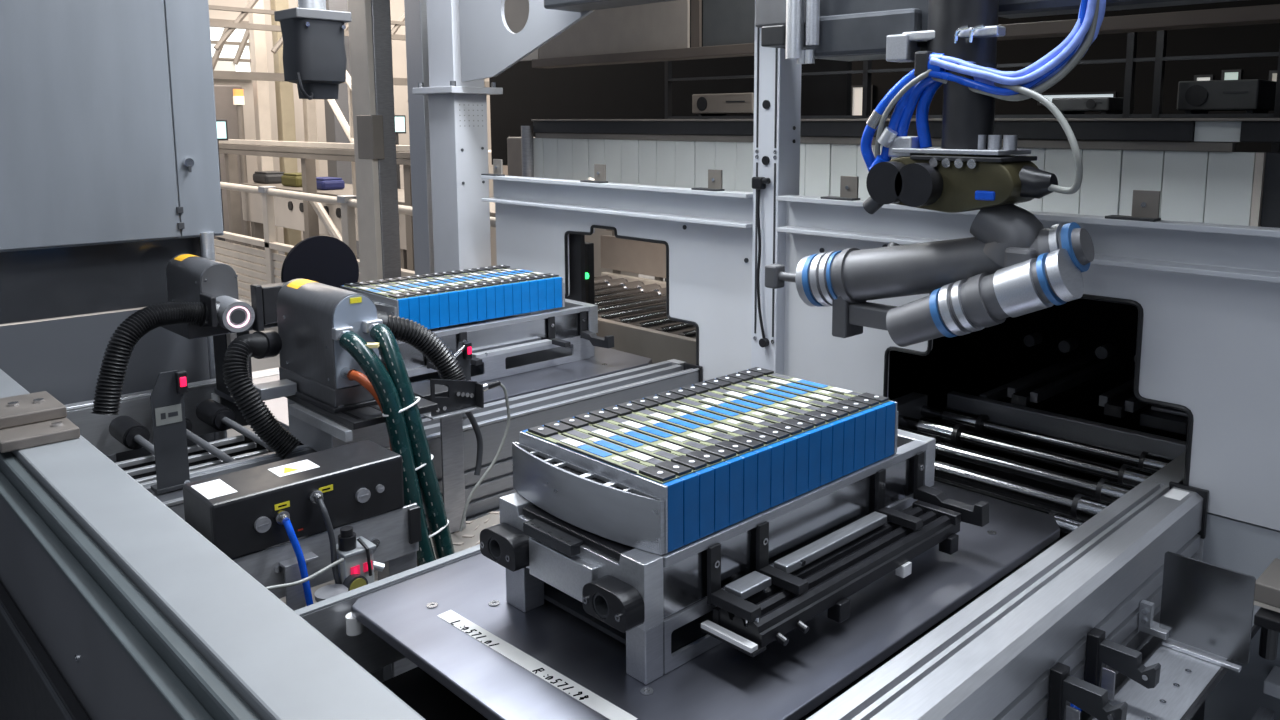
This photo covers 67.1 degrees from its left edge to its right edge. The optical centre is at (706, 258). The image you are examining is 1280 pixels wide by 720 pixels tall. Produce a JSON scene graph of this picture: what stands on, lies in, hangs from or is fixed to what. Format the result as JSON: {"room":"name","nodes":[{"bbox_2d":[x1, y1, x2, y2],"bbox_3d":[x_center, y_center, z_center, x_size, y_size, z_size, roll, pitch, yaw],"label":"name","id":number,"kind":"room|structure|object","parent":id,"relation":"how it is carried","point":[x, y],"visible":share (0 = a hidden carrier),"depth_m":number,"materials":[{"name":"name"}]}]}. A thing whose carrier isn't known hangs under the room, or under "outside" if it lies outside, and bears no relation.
{"room":"factory production line","nodes":[
{"label":"factory production line","id":0,"kind":"room"},
{"bbox_2d":[0,308,213,461],"bbox_3d":[-2.216,0.755,2.687,0.015,1.085,1.605,8,11,43],"label":"wall","id":1,"kind":"structure","parent":0,"point":[60,357],"depth_m":2.94,"materials":[{"name":"metal"}]},
{"bbox_2d":[0,237,200,323],"bbox_3d":[-2.215,0.109,2.597,0.007,0.210,1.605,8,11,43],"label":"panel","id":2,"kind":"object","parent":1,"relation":"in","point":[37,284],"depth_m":2.93,"materials":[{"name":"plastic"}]},
{"bbox_2d":[0,0,223,251],"bbox_3d":[-2.335,-0.703,2.569,0.469,1.395,1.755,8,11,43],"label":"cabinet","id":3,"kind":"object","parent":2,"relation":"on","point":[108,127],"visible":1,"depth_m":2.87,"materials":[{"name":"metal"}]},
{"bbox_2d":[274,0,351,99],"bbox_3d":[-1.056,-0.910,2.546,0.140,0.970,0.151,8,11,43],"label":"motor","id":4,"kind":"object","parent":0,"point":[314,53],"visible":1,"depth_m":2.55,"materials":[{"name":"black metal"}]},
{"bbox_2d":[0,250,664,437],"bbox_3d":[-1.544,0.703,7.212,16.400,0.060,10.400,8,11,43],"label":"floor","id":5,"kind":"structure","parent":0,"point":[273,362],"depth_m":6.83,"materials":[{"name":"concrete"}]},
{"bbox_2d":[0,369,425,719],"bbox_3d":[-0.999,0.941,1.693,2.980,1.000,0.173,8,11,43],"label":"guard","id":6,"kind":"object","parent":5,"relation":"on","point":[143,617],"visible":1,"depth_m":1.43,"materials":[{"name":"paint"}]},
{"bbox_2d":[0,391,79,452],"bbox_3d":[-1.488,0.349,2.100,0.280,0.055,0.140,8,11,43],"label":"block","id":7,"kind":"object","parent":6,"relation":"on","point":[29,420],"visible":1,"depth_m":2.06,"materials":[{"name":"metal"}]},
{"bbox_2d":[0,581,90,719],"bbox_3d":[-1.250,0.964,1.812,1.100,0.520,0.027,8,11,43],"label":"access cover","id":8,"kind":"object","parent":6,"relation":"attached to","point":[32,687],"visible":1,"depth_m":1.80,"materials":[{"name":"black metal"}]},
{"bbox_2d":[200,232,227,440],"bbox_3d":[-1.614,0.568,3.193,0.040,1.320,0.040,8,11,43],"label":"support pole","id":9,"kind":"object","parent":5,"relation":"on","point":[206,238],"visible":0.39,"depth_m":3.12,"materials":[{"name":"metal"}]},
{"bbox_2d":[216,120,227,262],"bbox_3d":[-4.726,-0.493,9.335,0.046,1.700,0.240,8,11,43],"label":"monitor","id":10,"kind":"object","parent":5,"relation":"on","point":[222,129],"visible":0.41,"depth_m":9.28,"materials":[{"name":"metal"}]},
{"bbox_2d":[214,85,251,259],"bbox_3d":[-6.108,-1.052,11.784,0.600,2.120,0.720,8,11,43],"label":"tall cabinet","id":11,"kind":"object","parent":5,"relation":"on","point":[225,109],"visible":0.23,"depth_m":11.63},
{"bbox_2d":[233,89,250,253],"bbox_3d":[-5.494,-0.969,11.421,0.120,2.060,0.118,8,11,43],"label":"warning lamp","id":12,"kind":"object","parent":5,"relation":"on","point":[238,95],"visible":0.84,"depth_m":11.32,"materials":[{"name":"beige metal"}]},
{"bbox_2d":[247,0,277,252],"bbox_3d":[-5.354,-1.969,11.569,0.196,4.000,0.196,8,11,43],"label":"column","id":13,"kind":"structure","parent":5,"relation":"on","point":[257,37],"depth_m":11.51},
{"bbox_2d":[270,0,301,254],"bbox_3d":[-5.159,-1.996,11.769,0.224,4.000,0.224,8,11,43],"label":"column","id":14,"kind":"structure","parent":5,"relation":"on","point":[286,130],"depth_m":11.73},
{"bbox_2d":[297,0,322,235],"bbox_3d":[-4.951,-2.025,11.983,0.168,4.000,0.168,8,11,43],"label":"column","id":15,"kind":"structure","parent":5,"relation":"on","point":[309,106],"depth_m":11.98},
{"bbox_2d":[218,139,414,270],"bbox_3d":[-3.936,-0.407,9.496,5.600,1.490,0.170,8,11,43],"label":"steel frame","id":16,"kind":"structure","parent":5,"relation":"on","point":[318,150],"depth_m":9.45,"materials":[{"name":"beige metal"}]},
{"bbox_2d":[233,503,421,676],"bbox_3d":[-0.778,0.971,1.975,0.095,0.866,0.426,8,11,43],"label":"plate","id":17,"kind":"object","parent":5,"relation":"on","point":[396,534],"visible":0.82,"depth_m":1.93,"materials":[{"name":"metal"}]},
{"bbox_2d":[183,440,403,559],"bbox_3d":[-0.810,0.480,1.933,0.181,0.117,0.386,8,11,43],"label":"junction box","id":18,"kind":"object","parent":17,"relation":"on","point":[241,513],"visible":0.97,"depth_m":1.87,"materials":[{"name":"black plastic"}]},
{"bbox_2d":[283,520,313,605],"bbox_3d":[-0.778,0.582,1.831,0.048,0.177,0.020,0,8,-4],"label":"cable","id":19,"kind":"object","parent":18,"relation":"attached to","point":[288,526],"visible":0.97,"depth_m":1.82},
{"bbox_2d":[317,499,341,583],"bbox_3d":[-0.730,0.570,1.869,0.055,0.210,0.018,3,8,18],"label":"cable","id":20,"kind":"object","parent":18,"relation":"attached to","point":[320,502],"visible":0.84,"depth_m":1.86,"materials":[{"name":"rubber"}]},
{"bbox_2d":[314,584,347,601],"bbox_3d":[-0.715,1.023,1.886,0.060,0.787,0.060,8,11,43],"label":"vent cap","id":21,"kind":"object","parent":5,"relation":"on","point":[328,591],"visible":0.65,"depth_m":1.83,"materials":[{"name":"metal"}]},
{"bbox_2d":[324,0,358,258],"bbox_3d":[-4.487,-1.990,11.746,0.364,4.000,0.364,8,11,43],"label":"column","id":22,"kind":"structure","parent":5,"relation":"on","point":[335,133],"depth_m":11.68,"materials":[{"name":"metal"}]},
{"bbox_2d":[214,182,495,301],"bbox_3d":[-2.788,0.079,7.276,5.200,1.150,0.185,8,11,43],"label":"guard rail","id":23,"kind":"object","parent":5,"relation":"on","point":[269,273],"visible":0.22,"depth_m":7.96,"materials":[{"name":"metal"}]},
{"bbox_2d":[336,526,392,680],"bbox_3d":[-0.694,0.964,1.949,0.092,0.886,0.107,8,11,43],"label":"valve","id":24,"kind":"object","parent":5,"relation":"on","point":[358,567],"visible":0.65,"depth_m":1.88,"materials":[{"name":"black plastic"}]},
{"bbox_2d":[327,70,407,195],"bbox_3d":[-2.639,-1.113,8.134,0.231,1.475,3.047,-6,10,-38],"label":"brace","id":25,"kind":"object","parent":5,"relation":"on","point":[348,130],"visible":0.09,"depth_m":8.96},
{"bbox_2d":[239,183,496,268],"bbox_3d":[-3.088,-0.153,9.546,5.600,0.980,0.850,8,11,43],"label":"bench","id":26,"kind":"object","parent":5,"relation":"on","point":[289,213],"visible":0.27,"depth_m":10.13,"materials":[{"name":"beige metal"}]},
{"bbox_2d":[253,171,283,183],"bbox_3d":[-5.061,-0.945,11.150,0.400,0.130,0.250,8,11,43],"label":"box","id":27,"kind":"object","parent":26,"relation":"on","point":[266,177],"visible":0.92,"depth_m":11.02,"materials":[{"name":"grey metal"}]},
{"bbox_2d":[316,177,344,189],"bbox_3d":[-4.018,-0.797,10.154,0.400,0.120,0.250,8,11,43],"label":"box","id":28,"kind":"object","parent":26,"relation":"on","point":[323,183],"visible":0.78,"depth_m":10.01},
{"bbox_2d":[347,0,400,281],"bbox_3d":[-2.082,-0.781,6.043,0.260,3.200,0.165,8,11,43],"label":"post","id":29,"kind":"object","parent":5,"relation":"on","point":[370,41],"visible":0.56,"depth_m":5.98,"materials":[{"name":"metal"}]},
{"bbox_2d":[65,359,702,533],"bbox_3d":[-0.973,0.821,3.069,1.034,0.858,1.745,8,11,43],"label":"conveyor","id":30,"kind":"object","parent":5,"relation":"on","point":[132,429],"visible":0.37,"depth_m":2.78,"materials":[{"name":"metal"}]},
{"bbox_2d":[150,370,191,493],"bbox_3d":[-1.203,0.385,2.154,0.062,0.271,0.075,8,11,43],"label":"sensor","id":31,"kind":"object","parent":30,"relation":"on","point":[167,395],"visible":0.87,"depth_m":2.15,"materials":[{"name":"grey metal"}]},
{"bbox_2d":[222,330,300,458],"bbox_3d":[-1.117,0.343,2.402,0.208,0.304,0.161,8,11,43],"label":"hose","id":32,"kind":"object","parent":30,"relation":"on","point":[268,343],"visible":1,"depth_m":2.36,"materials":[{"name":"black rubber"}]},
{"bbox_2d":[253,367,447,451],"bbox_3d":[-0.899,0.385,2.471,0.445,0.182,0.400,8,11,43],"label":"pedestal","id":33,"kind":"object","parent":30,"relation":"on","point":[321,417],"visible":0.68,"depth_m":2.38,"materials":[{"name":"grey metal"}]},
{"bbox_2d":[276,279,382,389],"bbox_3d":[-0.949,0.183,2.428,0.372,0.228,0.120,8,11,43],"label":"motor housing","id":34,"kind":"object","parent":33,"relation":"on","point":[312,316],"visible":0.91,"depth_m":2.36,"materials":[{"name":"metal"}]},
{"bbox_2d":[377,311,465,413],"bbox_3d":[-0.803,0.289,2.670,0.280,0.322,0.097,-3,9,-23],"label":"hose","id":35,"kind":"object","parent":30,"relation":"on","point":[425,341],"visible":0.52,"depth_m":2.67,"materials":[{"name":"black rubber"}]},
{"bbox_2d":[211,338,651,430],"bbox_3d":[-0.861,0.403,3.195,0.752,0.052,1.229,8,11,43],"label":"plate","id":36,"kind":"object","parent":30,"relation":"on","point":[605,361],"visible":0.21,"depth_m":3.13,"materials":[{"name":"silver metal"}]},
{"bbox_2d":[161,282,286,396],"bbox_3d":[-1.446,0.238,2.914,0.360,0.349,0.300,8,11,43],"label":"mount","id":37,"kind":"object","parent":36,"relation":"on","point":[263,297],"visible":0.44,"depth_m":2.83,"materials":[{"name":"black metal"}]},
{"bbox_2d":[91,300,219,414],"bbox_3d":[-1.508,0.262,2.643,0.086,0.276,0.360,6,10,34],"label":"hose","id":38,"kind":"object","parent":37,"relation":"attached to","point":[111,376],"visible":0.98,"depth_m":2.55,"materials":[{"name":"black rubber"}]},
{"bbox_2d":[166,254,238,302],"bbox_3d":[-1.527,0.075,2.910,0.296,0.155,0.107,8,11,43],"label":"scanner","id":39,"kind":"object","parent":37,"relation":"on","point":[188,276],"visible":0.8,"depth_m":2.83,"materials":[{"name":"metal"}]},
{"bbox_2d":[216,295,254,331],"bbox_3d":[-1.375,0.158,2.781,0.122,0.091,0.088,8,11,43],"label":"camera","id":40,"kind":"object","parent":37,"relation":"attached to","point":[234,315],"visible":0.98,"depth_m":2.74,"materials":[{"name":"metal"}]},
{"bbox_2d":[281,236,358,287],"bbox_3d":[-1.242,0.155,3.104,0.035,0.463,0.248,8,11,43],"label":"shield","id":41,"kind":"object","parent":36,"relation":"on","point":[327,260],"visible":0.53,"depth_m":3.07,"materials":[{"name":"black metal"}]},
{"bbox_2d":[379,299,613,382],"bbox_3d":[-0.757,0.285,3.188,0.529,0.188,0.850,8,11,43],"label":"battery tray fixture","id":42,"kind":"object","parent":36,"relation":"on","point":[520,343],"visible":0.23,"depth_m":3.19,"materials":[{"name":"metal"}]},
{"bbox_2d":[340,265,564,328],"bbox_3d":[-0.840,0.121,3.208,0.379,0.112,0.677,8,11,43],"label":"module","id":43,"kind":"object","parent":42,"relation":"on","point":[440,299],"visible":0.94,"depth_m":3.10,"materials":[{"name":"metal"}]},
{"bbox_2d":[407,347,571,382],"bbox_3d":[-0.795,0.355,3.264,0.332,0.008,0.720,8,11,43],"label":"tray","id":44,"kind":"object","parent":42,"relation":"on","point":[522,363],"depth_m":3.23,"materials":[{"name":"grey metal"}]},
{"bbox_2d":[454,341,471,380],"bbox_3d":[-0.705,0.337,2.750,0.028,0.194,0.082,8,11,43],"label":"sensor","id":45,"kind":"object","parent":30,"relation":"on","point":[463,354],"visible":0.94,"depth_m":2.75,"materials":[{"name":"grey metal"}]},
{"bbox_2d":[279,511,499,603],"bbox_3d":[-0.445,1.010,2.648,0.312,0.603,1.560,8,11,43],"label":"plate","id":46,"kind":"object","parent":5,"relation":"on","point":[469,537],"visible":0.06,"depth_m":2.52,"materials":[{"name":"beige metal"}]},
{"bbox_2d":[339,331,435,566],"bbox_3d":[-0.751,0.467,2.276,0.230,0.589,0.060,2,8,15],"label":"hose","id":47,"kind":"object","parent":46,"relation":"on","point":[363,353],"visible":0.81,"depth_m":2.25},
{"bbox_2d":[370,324,454,559],"bbox_3d":[-0.712,0.457,2.321,0.213,0.595,0.072,3,8,20],"label":"hose","id":48,"kind":"object","parent":46,"relation":"on","point":[388,348],"visible":0.87,"depth_m":2.29,"materials":[{"name":"rubber"}]},
{"bbox_2d":[422,406,480,419],"bbox_3d":[-0.655,0.394,2.481,0.053,0.005,0.140,8,11,43],"label":"bracket","id":49,"kind":"object","parent":46,"relation":"attached to","point":[447,412],"depth_m":2.46,"materials":[{"name":"metal"}]},
{"bbox_2d":[422,379,483,532],"bbox_3d":[-0.651,0.509,2.493,0.065,0.431,0.141,8,11,43],"label":"bracket","id":50,"kind":"object","parent":46,"relation":"on","point":[463,396],"visible":0.95,"depth_m":2.50,"materials":[{"name":"metal"}]},
{"bbox_2d":[465,411,482,474],"bbox_3d":[-0.619,0.483,2.561,0.054,0.196,0.032,-5,10,-33],"label":"cable","id":51,"kind":"object","parent":46,"relation":"attached to","point":[469,414],"visible":0.92,"depth_m":2.57,"materials":[{"name":"black rubber"}]},
{"bbox_2d":[459,380,509,530],"bbox_3d":[-0.589,0.515,2.541,0.021,0.377,0.173,7,11,41],"label":"cable","id":52,"kind":"object","parent":46,"relation":"attached to","point":[486,386],"visible":1,"depth_m":2.55,"materials":[{"name":"grey plastic"}]},
{"bbox_2d":[404,0,434,274],"bbox_3d":[-1.426,-0.638,5.034,0.220,3.200,0.160,8,11,43],"label":"vertical post","id":53,"kind":"object","parent":5,"relation":"on","point":[416,33],"visible":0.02,"depth_m":4.99,"materials":[{"name":"metal"}]},
{"bbox_2d":[412,0,502,272],"bbox_3d":[-1.076,-0.369,4.203,0.320,2.900,0.250,8,11,43],"label":"column","id":54,"kind":"structure","parent":5,"relation":"on","point":[458,132],"depth_m":4.12,"materials":[{"name":"metal"}]},
{"bbox_2d":[507,137,535,176],"bbox_3d":[-0.921,0.149,5.196,0.280,1.600,0.140,8,11,43],"label":"box","id":55,"kind":"object","parent":5,"relation":"on","point":[514,152],"visible":0.11,"depth_m":5.10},
{"bbox_2d":[521,126,533,176],"bbox_3d":[-0.902,0.155,4.940,0.060,1.660,0.060,8,11,43],"label":"post","id":56,"kind":"object","parent":5,"relation":"on","point":[526,131],"visible":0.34,"depth_m":4.82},
{"bbox_2d":[488,150,637,276],"bbox_3d":[-1.593,-0.371,9.624,1.600,1.400,1.020,8,11,43],"label":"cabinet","id":57,"kind":"object","parent":5,"relation":"on","point":[595,238],"visible":0.02,"depth_m":9.13,"materials":[{"name":"metal"}]},
{"bbox_2d":[565,234,585,337],"bbox_3d":[-0.550,0.489,3.858,0.200,1.300,0.020,8,11,43],"label":"plate","id":58,"kind":"object","parent":5,"relation":"on","point":[576,241],"visible":0.02,"depth_m":3.74,"materials":[{"name":"metal"}]},
{"bbox_2d":[585,242,594,304],"bbox_3d":[-0.484,0.530,3.927,0.068,1.200,0.036,8,11,43],"label":"lamp","id":59,"kind":"object","parent":5,"relation":"on","point":[589,247],"visible":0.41,"depth_m":3.84,"materials":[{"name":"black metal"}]},
{"bbox_2d":[594,229,695,364],"bbox_3d":[-0.203,0.417,4.379,1.730,1.300,0.840,8,11,43],"label":"wall opening","id":60,"kind":"object","parent":5,"relation":"on","point":[631,309],"visible":0.23,"depth_m":4.31,"materials":[{"name":"metal"}]},
{"bbox_2d":[295,392,1208,719],"bbox_3d":[0.334,0.976,1.995,1.052,0.858,1.998,8,11,43],"label":"conveyor","id":61,"kind":"object","parent":5,"relation":"on","point":[993,656],"depth_m":1.73,"materials":[{"name":"grey metal"}]},
{"bbox_2d":[346,481,1059,719],"bbox_3d":[0.069,0.595,1.839,0.752,0.052,1.229,8,11,43],"label":"plate","id":62,"kind":"object","parent":61,"relation":"on","point":[456,622],"visible":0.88,"depth_m":1.54,"materials":[{"name":"silver metal"}]},
{"bbox_2d":[480,429,988,684],"bbox_3d":[0.096,0.488,1.753,0.529,0.188,0.850,8,11,43],"label":"battery tray fixture","id":63,"kind":"object","parent":62,"relation":"on","point":[656,605],"visible":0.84,"depth_m":1.55,"materials":[{"name":"metal"}]},
{"bbox_2d":[512,367,897,554],"bbox_3d":[0.018,0.334,1.767,0.379,0.112,0.677,8,11,43],"label":"module","id":64,"kind":"object","parent":63,"relation":"on","point":[662,473],"visible":1,"depth_m":1.61,"materials":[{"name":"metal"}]},
{"bbox_2d":[700,500,960,656],"bbox_3d":[0.245,0.543,1.661,0.124,0.070,0.607,8,11,43],"label":"mechanism","id":65,"kind":"object","parent":63,"relation":"attached to","point":[833,577],"visible":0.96,"depth_m":1.60,"materials":[{"name":"black metal"}]},
{"bbox_2d":[751,0,801,374],"bbox_3d":[0.218,-0.054,2.992,0.114,2.620,0.111,8,11,43],"label":"wall post","id":66,"kind":"object","parent":5,"relation":"on","point":[777,79],"visible":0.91,"depth_m":2.93,"materials":[{"name":"metal"}]},
{"bbox_2d":[752,177,770,346],"bbox_3d":[0.168,0.012,2.961,0.062,0.526,0.028,8,11,43],"label":"cable","id":67,"kind":"object","parent":66,"relation":"attached to","point":[759,183],"visible":1,"depth_m":2.95,"materials":[{"name":"black plastic"}]},
{"bbox_2d":[544,0,1241,63],"bbox_3d":[0.565,-0.660,2.206,3.150,0.440,0.342,8,11,43],"label":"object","id":68,"kind":"object","parent":66,"relation":"attached to","point":[808,30],"visible":0.96,"depth_m":2.19,"materials":[{"name":"black metal"}]},
{"bbox_2d":[459,0,594,81],"bbox_3d":[-0.561,-1.195,3.481,1.230,1.060,0.015,8,11,43],"label":"gusset plate","id":69,"kind":"object","parent":68,"relation":"attached to","point":[488,47],"visible":0.94,"depth_m":3.77,"materials":[{"name":"paint"}]},
{"bbox_2d":[863,63,1057,213],"bbox_3d":[0.541,-0.252,2.103,0.459,0.339,0.200,8,11,43],"label":"robot wrist","id":70,"kind":"object","parent":68,"relation":"attached to","point":[970,170],"visible":0.94,"depth_m":2.05,"materials":[{"name":"black metal"}]},
{"bbox_2d":[860,69,915,171],"bbox_3d":[0.440,-0.295,2.160,0.187,0.283,0.064,7,10,39],"label":"air hose","id":71,"kind":"object","parent":70,"relation":"attached to","point":[868,134],"visible":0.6,"depth_m":2.17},
{"bbox_2d":[881,84,915,160],"bbox_3d":[0.449,-0.289,2.164,0.179,0.286,0.049,7,10,40],"label":"air hose","id":72,"kind":"object","parent":70,"relation":"attached to","point":[898,111],"visible":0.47,"depth_m":2.15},
{"bbox_2d":[875,69,931,157],"bbox_3d":[0.437,-0.299,2.139,0.140,0.247,0.036,8,11,43],"label":"air hose","id":73,"kind":"object","parent":70,"relation":"attached to","point":[922,76],"visible":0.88,"depth_m":2.13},
{"bbox_2d":[897,77,936,135],"bbox_3d":[0.474,-0.343,2.133,0.114,0.158,0.032,7,10,40],"label":"air hose","id":74,"kind":"object","parent":70,"relation":"attached to","point":[918,89],"visible":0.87,"depth_m":2.13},
{"bbox_2d":[916,82,942,147],"bbox_3d":[0.504,-0.336,2.137,0.077,0.182,0.035,3,9,21],"label":"air hose","id":75,"kind":"object","parent":70,"relation":"attached to","point":[922,111],"visible":0.78,"depth_m":2.14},
{"bbox_2d":[765,204,1094,346],"bbox_3d":[0.457,0.026,2.208,0.837,0.361,0.198,8,11,43],"label":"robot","id":76,"kind":"object","parent":70,"relation":"attached to","point":[1013,265],"visible":0.98,"depth_m":2.06,"materials":[{"name":"metal"}]},
{"bbox_2d":[994,82,1082,193],"bbox_3d":[0.643,-0.264,1.989,0.046,0.249,0.310,-6,10,-40],"label":"air hose","id":77,"kind":"object","parent":70,"relation":"attached to","point":[1035,95],"visible":0.87,"depth_m":1.90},
{"bbox_2d":[914,0,1105,100],"bbox_3d":[0.629,-0.705,1.982,0.384,0.752,0.112,5,9,33],"label":"cable bundle","id":78,"kind":"object","parent":68,"relation":"hanging from","point":[1046,72],"visible":0.94,"depth_m":1.97,"materials":[{"name":"blue plastic"}]},
{"bbox_2d":[665,30,1279,281],"bbox_3d":[0.938,0.053,4.304,2.882,2.050,0.370,8,11,43],"label":"rack","id":79,"kind":"object","parent":5,"relation":"on","point":[1160,57],"visible":0.2,"depth_m":3.42,"materials":[{"name":"black metal"}]},
{"bbox_2d":[692,93,753,115],"bbox_3d":[0.162,-0.792,4.957,0.420,0.112,0.254,8,11,43],"label":"machine","id":80,"kind":"object","parent":79,"relation":"on","point":[723,104],"visible":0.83,"depth_m":4.86,"materials":[{"name":"black metal"}]},
{"bbox_2d":[801,113,1273,118],"bbox_3d":[0.947,-0.621,4.225,2.870,0.017,0.340,8,11,43],"label":"shelf","id":81,"kind":"object","parent":79,"relation":"attached to","point":[868,113],"depth_m":3.68,"materials":[{"name":"black metal"}]},
{"bbox_2d":[1052,97,1133,113],"bbox_3d":[1.485,-0.586,3.696,0.220,0.062,0.254,8,11,43],"label":"machine","id":82,"kind":"object","parent":79,"relation":"on","point":[1080,105],"visible":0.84,"depth_m":3.60,"materials":[{"name":"black metal"}]},
{"bbox_2d":[1177,79,1275,113],"bbox_3d":[1.825,-0.564,3.367,0.255,0.112,0.254,8,11,43],"label":"machine","id":83,"kind":"object","parent":79,"relation":"on","point":[1248,95],"visible":0.88,"depth_m":3.28,"materials":[{"name":"black metal"}]},
{"bbox_2d":[1185,85,1207,105],"bbox_3d":[1.693,-0.564,3.321,0.072,0.072,0.004,8,11,43],"label":"fan grille","id":84,"kind":"object","parent":83,"relation":"attached to","point":[1195,95],"depth_m":3.32,"materials":[{"name":"black metal"}]},
{"bbox_2d":[944,332,1187,457],"bbox_3d":[1.183,0.679,3.044,1.550,1.160,0.730,8,11,43],"label":"conveyor","id":85,"kind":"object","parent":5,"relation":"on","point":[1036,387],"visible":0.42,"depth_m":2.76,"materials":[{"name":"black metal"}]},
{"bbox_2d":[1093,605,1260,719],"bbox_3d":[0.910,1.096,1.878,0.114,0.655,0.829,8,11,43],"label":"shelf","id":86,"kind":"object","parent":5,"relation":"on","point":[1186,681],"visible":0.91,"depth_m":1.76,"materials":[{"name":"metal"}]},
{"bbox_2d":[1138,551,1255,671],"bbox_3d":[0.945,0.675,1.858,0.194,0.189,0.040,8,11,43],"label":"plate","id":87,"kind":"object","parent":86,"relation":"on","point":[1208,607],"visible":1,"depth_m":1.85,"materials":[{"name":"metal"}]},
{"bbox_2d":[208,0,490,243],"bbox_3d":[-5.797,-2.250,12.847,0.050,4.200,7.700,8,11,43],"label":"wall","id":88,"kind":"structure","parent":0,"point":[399,61],"depth_m":13.08,"materials":[{"name":"paint"}]},
{"bbox_2d":[209,18,250,71],"bbox_3d":[-6.305,-2.656,12.127,0.120,0.740,1.188,8,11,43],"label":"window","id":89,"kind":"structure","parent":88,"relation":"in","point":[233,55],"depth_m":12.35,"materials":[{"name":"white glass"}]},
{"bbox_2d":[209,0,489,86],"bbox_3d":[-4.109,-2.523,10.814,0.880,1.116,3.800,8,11,43],"label":"roof truss","id":90,"kind":"object","parent":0,"point":[229,75],"visible":0.22,"depth_m":10.36,"materials":[{"name":"beige metal"}]},
{"bbox_2d":[489,0,851,165],"bbox_3d":[-0.451,-1.492,6.296,3.400,1.850,0.040,8,11,43],"label":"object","id":91,"kind":"structure","parent":0,"point":[630,90],"depth_m":6.37,"materials":[{"name":"metal"}]},
{"bbox_2d":[495,201,1279,560],"bbox_3d":[0.921,0.524,3.097,4.030,1.450,1.046,8,11,43],"label":"wall","id":92,"kind":"structure","parent":0,"point":[1208,347],"depth_m":2.94,"materials":[{"name":"metal"}]},
{"bbox_2d":[481,175,752,227],"bbox_3d":[-0.381,-0.223,3.493,1.465,0.107,0.067,8,11,43],"label":"steel beam","id":93,"kind":"structure","parent":92,"relation":"attached to","point":[721,208],"depth_m":3.40,"materials":[{"name":"metal"}]},
{"bbox_2d":[691,169,724,190],"bbox_3d":[0.005,-0.255,3.104,0.110,0.067,0.042,8,11,43],"label":"bracket","id":94,"kind":"object","parent":93,"relation":"on","point":[715,177],"visible":1,"depth_m":3.09,"materials":[{"name":"beige metal"}]},
{"bbox_2d":[776,195,1279,282],"bbox_3d":[1.112,-0.018,2.067,2.445,0.107,0.067,8,11,43],"label":"steel beam","id":95,"kind":"structure","parent":92,"relation":"attached to","point":[1208,249],"depth_m":2.23,"materials":[{"name":"metal"}]},
{"bbox_2d":[821,176,859,200],"bbox_3d":[0.383,-0.203,2.743,0.110,0.067,0.042,8,11,43],"label":"bracket","id":96,"kind":"object","parent":95,"relation":"on","point":[849,185],"visible":1,"depth_m":2.73,"materials":[{"name":"beige metal"}]},
{"bbox_2d":[1105,190,1160,221],"bbox_3d":[0.970,-0.122,2.182,0.110,0.067,0.042,8,11,43],"label":"bracket","id":97,"kind":"object","parent":95,"relation":"on","point":[1145,203],"visible":1,"depth_m":2.17,"materials":[{"name":"beige metal"}]},
{"bbox_2d":[1202,512,1279,719],"bbox_3d":[1.577,1.034,1.818,1.227,0.800,0.010,8,11,43],"label":"trim","id":98,"kind":"structure","parent":92,"relation":"attached to","point":[1229,543],"depth_m":2.15,"materials":[{"name":"paint"}]},
{"bbox_2d":[1251,666,1279,719],"bbox_3d":[1.288,1.040,1.401,1.068,0.100,0.984,8,11,43],"label":"guard","id":99,"kind":"object","parent":92,"relation":"attached to","point":[1271,687],"visible":1,"depth_m":2.04,"materials":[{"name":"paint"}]},
{"bbox_2d":[1254,558,1279,659],"bbox_3d":[1.232,0.737,1.965,0.184,0.145,0.189,8,11,43],"label":"block","id":100,"kind":"object","parent":92,"relation":"attached to","point":[1267,589],"visible":0.9,"depth_m":1.95,"materials":[{"name":"beige metal"}]},
{"bbox_2d":[532,4,1279,67],"bbox_3d":[0.820,-0.744,3.210,4.580,0.040,0.100,8,11,43],"label":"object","id":101,"kind":"object","parent":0,"point":[1263,14],"visible":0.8,"depth_m":2.91,"materials":[{"name":"metal"}]},
{"bbox_2d":[504,0,754,60],"bbox_3d":[-0.411,-1.113,4.356,2.400,0.364,0.015,8,11,43],"label":"panels","id":102,"kind":"object","parent":101,"relation":"on","point":[660,25],"visible":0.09,"depth_m":4.21,"materials":[{"name":"metal"}]},
{"bbox_2d":[533,133,1279,227],"bbox_3d":[0.782,-0.149,3.303,4.646,0.526,0.037,8,11,43],"label":"wall","id":103,"kind":"structure","parent":0,"point":[1201,182],"depth_m":2.99,"materials":[{"name":"grey metal"}]},
{"bbox_2d":[531,118,1279,142],"bbox_3d":[0.840,-0.445,3.273,4.580,0.064,0.180,8,11,43],"label":"beam","id":104,"kind":"structure","parent":103,"relation":"on","point":[1134,129],"depth_m":2.99,"materials":[{"name":"metal"}]},
{"bbox_2d":[1250,152,1265,226],"bbox_3d":[1.492,-0.038,2.620,0.020,0.500,0.025,8,11,43],"label":"post","id":105,"kind":"object","parent":103,"relation":"attached to","point":[1260,158],"visible":0.36,"depth_m":2.59,"materials":[{"name":"metal"}]},
{"bbox_2d":[851,0,1279,152],"bbox_3d":[3.599,-0.674,5.415,6.800,3.200,0.050,8,11,43],"label":"wall","id":106,"kind":"structure","parent":0,"point":[1260,38],"depth_m":6.11,"materials":[{"name":"metal"}]},
{"bbox_2d":[851,85,874,114],"bbox_3d":[1.232,-1.238,7.595,0.209,0.260,0.030,8,11,43],"label":"lit window","id":107,"kind":"structure","parent":106,"relation":"in","point":[856,91],"depth_m":7.61,"materials":[{"name":"white glass"}]},
{"bbox_2d":[1037,92,1116,104],"bbox_3d":[2.468,-1.068,6.414,0.528,0.081,0.030,8,11,43],"label":"lit window","id":108,"kind":"structure","parent":106,"relation":"in","point":[1049,96],"depth_m":6.40,"materials":[{"name":"white glass"}]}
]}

